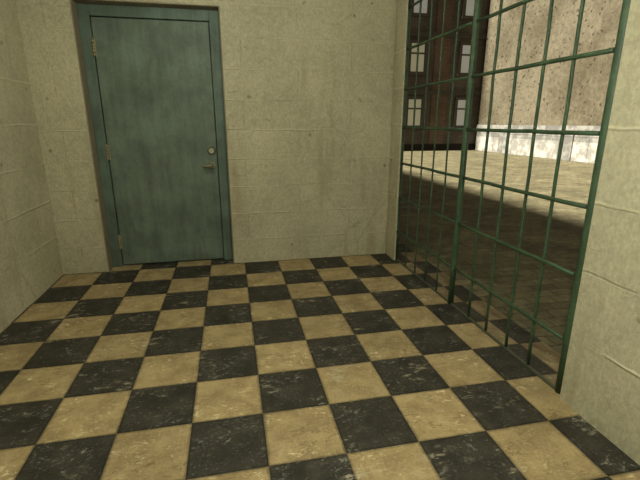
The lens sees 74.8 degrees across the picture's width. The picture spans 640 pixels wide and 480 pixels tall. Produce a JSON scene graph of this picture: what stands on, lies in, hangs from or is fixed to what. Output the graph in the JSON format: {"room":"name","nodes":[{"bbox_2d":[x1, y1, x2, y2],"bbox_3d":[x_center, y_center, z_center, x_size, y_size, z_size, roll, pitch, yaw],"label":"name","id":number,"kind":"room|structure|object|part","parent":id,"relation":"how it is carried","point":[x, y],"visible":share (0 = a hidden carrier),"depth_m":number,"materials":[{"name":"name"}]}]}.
{"room":"building entrance lobby","nodes":[
{"label":"building entrance lobby","id":0,"kind":"room"},
{"bbox_2d":[0,0,62,332],"bbox_3d":[-1.738,-0.207,0.873,0.122,2.438,5.038,-3,16,-11],"label":"wall","id":1,"kind":"structure","parent":0,"point":[30,259],"depth_m":2.95,"materials":[{"name":"paint"}]},
{"bbox_2d":[15,0,395,273],"bbox_3d":[-0.839,-0.980,3.617,3.058,2.438,0.168,-3,16,-11],"label":"wall","id":2,"kind":"structure","parent":0,"point":[308,84],"depth_m":3.59,"materials":[{"name":"paint"}]},
{"bbox_2d":[69,0,233,270],"bbox_3d":[-1.334,-0.804,3.544,1.078,2.139,0.144,-3,16,-11],"label":"trim","id":3,"kind":"structure","parent":2,"relation":"attached to","point":[73,7],"depth_m":3.32,"materials":[{"name":"teal metal"}]},
{"bbox_2d":[76,3,232,266],"bbox_3d":[-1.342,-0.810,3.582,1.061,2.131,0.128,-3,16,-11],"label":"door","id":4,"kind":"structure","parent":2,"relation":"in","point":[154,74],"depth_m":3.56,"materials":[{"name":"green paint"}]},
{"bbox_3d":[-0.974,-0.655,3.680,0.115,0.061,0.079,-3,16,-11],"label":"lever handle","id":5,"kind":"part","parent":4,"relation":"part of","materials":[{"name":"silver metal"}]},
{"bbox_2d":[0,242,639,479],"bbox_3d":[-0.205,0.873,1.703,3.332,0.091,5.639,-3,16,-11],"label":"floor","id":6,"kind":"structure","parent":0,"point":[352,367],"depth_m":2.12,"materials":[{"name":"tile"}]},
{"bbox_2d":[385,0,639,464],"bbox_3d":[1.245,-0.378,1.479,0.152,2.438,5.038,-3,16,-11],"label":"wall","id":7,"kind":"structure","parent":0,"point":[601,381],"depth_m":1.67,"materials":[{"name":"paint"}]},
{"bbox_2d":[395,0,630,393],"bbox_3d":[0.942,-0.661,2.698,0.042,2.323,2.137,-3,16,-11],"label":"metal gate","id":8,"kind":"object","parent":7,"relation":"in","point":[617,50],"visible":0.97,"depth_m":2.33,"materials":[{"name":"green metal"}]},
{"bbox_3d":[0.725,-0.939,3.685,0.042,2.323,0.041,-3,16,-11],"label":"post","id":9,"kind":"part","parent":8,"relation":"part of","materials":[{"name":"green metal"}]},
{"bbox_3d":[0.828,-1.754,2.924,0.023,0.023,1.009,-3,16,-11],"label":"rail","id":10,"kind":"part","parent":8,"relation":"part of","materials":[{"name":"green metal"}]},
{"bbox_3d":[0.828,0.053,3.433,0.022,0.022,1.009,-3,16,-11],"label":"rail","id":11,"kind":"part","parent":8,"relation":"part of","materials":[{"name":"green metal"}]},
{"bbox_3d":[0.829,-0.255,3.347,0.021,0.022,1.009,-3,16,-11],"label":"rail","id":12,"kind":"part","parent":8,"relation":"part of","materials":[{"name":"green metal"}]},
{"bbox_3d":[0.828,-0.554,3.262,0.022,0.023,1.009,-3,16,-11],"label":"rail","id":13,"kind":"part","parent":8,"relation":"part of","materials":[{"name":"green metal"}]},
{"bbox_3d":[0.828,-0.849,3.179,0.022,0.021,1.009,-3,16,-11],"label":"rail","id":14,"kind":"part","parent":8,"relation":"part of","materials":[{"name":"green metal"}]},
{"bbox_3d":[0.829,-1.152,3.094,0.022,0.022,1.009,-3,16,-11],"label":"rail","id":15,"kind":"part","parent":8,"relation":"part of","materials":[{"name":"green metal"}]},
{"bbox_3d":[0.828,-1.451,3.010,0.022,0.023,1.009,-3,16,-11],"label":"rail","id":16,"kind":"part","parent":8,"relation":"part of","materials":[{"name":"green metal"}]},
{"bbox_3d":[0.941,-0.662,2.703,0.041,2.323,0.041,-3,16,-11],"label":"post","id":17,"kind":"part","parent":8,"relation":"part of","materials":[{"name":"green metal"}]},
{"bbox_3d":[0.938,0.453,3.010,0.020,0.009,2.060,-3,16,-11],"label":"rail","id":18,"kind":"part","parent":8,"relation":"part of","materials":[{"name":"metal"}]},
{"bbox_3d":[1.045,-1.173,2.022,0.023,0.022,1.009,-3,16,-11],"label":"rail","id":19,"kind":"part","parent":8,"relation":"part of","materials":[{"name":"green metal"}]},
{"bbox_3d":[1.044,0.332,2.446,0.022,0.023,1.009,-3,16,-11],"label":"rail","id":20,"kind":"part","parent":8,"relation":"part of","materials":[{"name":"green metal"}]},
{"bbox_3d":[1.045,0.024,2.359,0.023,0.022,1.009,-3,16,-11],"label":"rail","id":21,"kind":"part","parent":8,"relation":"part of","materials":[{"name":"green metal"}]},
{"bbox_3d":[1.045,-0.276,2.275,0.023,0.023,1.009,-3,16,-11],"label":"rail","id":22,"kind":"part","parent":8,"relation":"part of","materials":[{"name":"green metal"}]},
{"bbox_3d":[1.045,-0.570,2.192,0.022,0.023,1.009,-3,16,-11],"label":"rail","id":23,"kind":"part","parent":8,"relation":"part of","materials":[{"name":"green metal"}]},
{"bbox_3d":[1.045,-0.875,2.106,0.023,0.022,1.009,-3,16,-11],"label":"rail","id":24,"kind":"part","parent":8,"relation":"part of","materials":[{"name":"green metal"}]},
{"bbox_3d":[1.158,-0.383,1.711,0.042,2.323,0.042,-3,16,-11],"label":"post","id":25,"kind":"part","parent":8,"relation":"part of","materials":[{"name":"green paint"}]},
{"label":"outside","id":26,"kind":"structure","parent":0,"visible":0},
{"bbox_2d":[399,150,593,353],"bbox_3d":[8.504,-1.010,8.471,16.612,0.110,33.528,-3,16,-11],"label":"ground","id":27,"kind":"structure","parent":26,"point":[574,179],"depth_m":5.34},
{"bbox_2d":[404,0,490,150],"bbox_3d":[5.009,-9.150,19.167,9.754,9.766,2.560,-3,16,-11],"label":"brick building","id":28,"kind":"structure","parent":27,"relation":"on","point":[466,6],"depth_m":18.51,"materials":[{"name":"brown brick"}]},
{"bbox_3d":[4.215,-5.683,18.726,0.671,1.149,0.024,-3,16,-11],"label":"pane","id":29,"kind":"part","parent":28,"relation":"part of","materials":[{"name":"beige glass"}]},
{"bbox_3d":[4.215,-7.874,18.109,0.671,1.164,0.024,-3,16,-11],"label":"pane","id":30,"kind":"part","parent":28,"relation":"part of","materials":[{"name":"beige glass"}]},
{"bbox_3d":[4.215,-10.089,17.486,0.671,1.164,0.024,-3,16,-11],"label":"pane","id":31,"kind":"part","parent":28,"relation":"part of","materials":[{"name":"grey glass"}]},
{"bbox_3d":[6.569,-5.818,19.204,0.701,1.149,0.024,-3,16,-11],"label":"pane","id":32,"kind":"part","parent":28,"relation":"part of","materials":[{"name":"grey glass"}]},
{"bbox_3d":[6.569,-8.008,18.587,0.701,1.164,0.024,-3,16,-11],"label":"pane","id":33,"kind":"part","parent":28,"relation":"part of","materials":[{"name":"grey glass"}]},
{"bbox_3d":[6.569,-10.223,17.964,0.701,1.164,0.024,-3,16,-11],"label":"pane","id":34,"kind":"part","parent":28,"relation":"part of","materials":[{"name":"grey glass"}]},
{"bbox_2d":[475,0,622,163],"bbox_3d":[10.558,-6.525,9.841,2.835,9.766,18.678,-3,16,-11],"label":"stucco building","id":35,"kind":"structure","parent":27,"relation":"on","point":[600,20],"depth_m":14.93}
]}

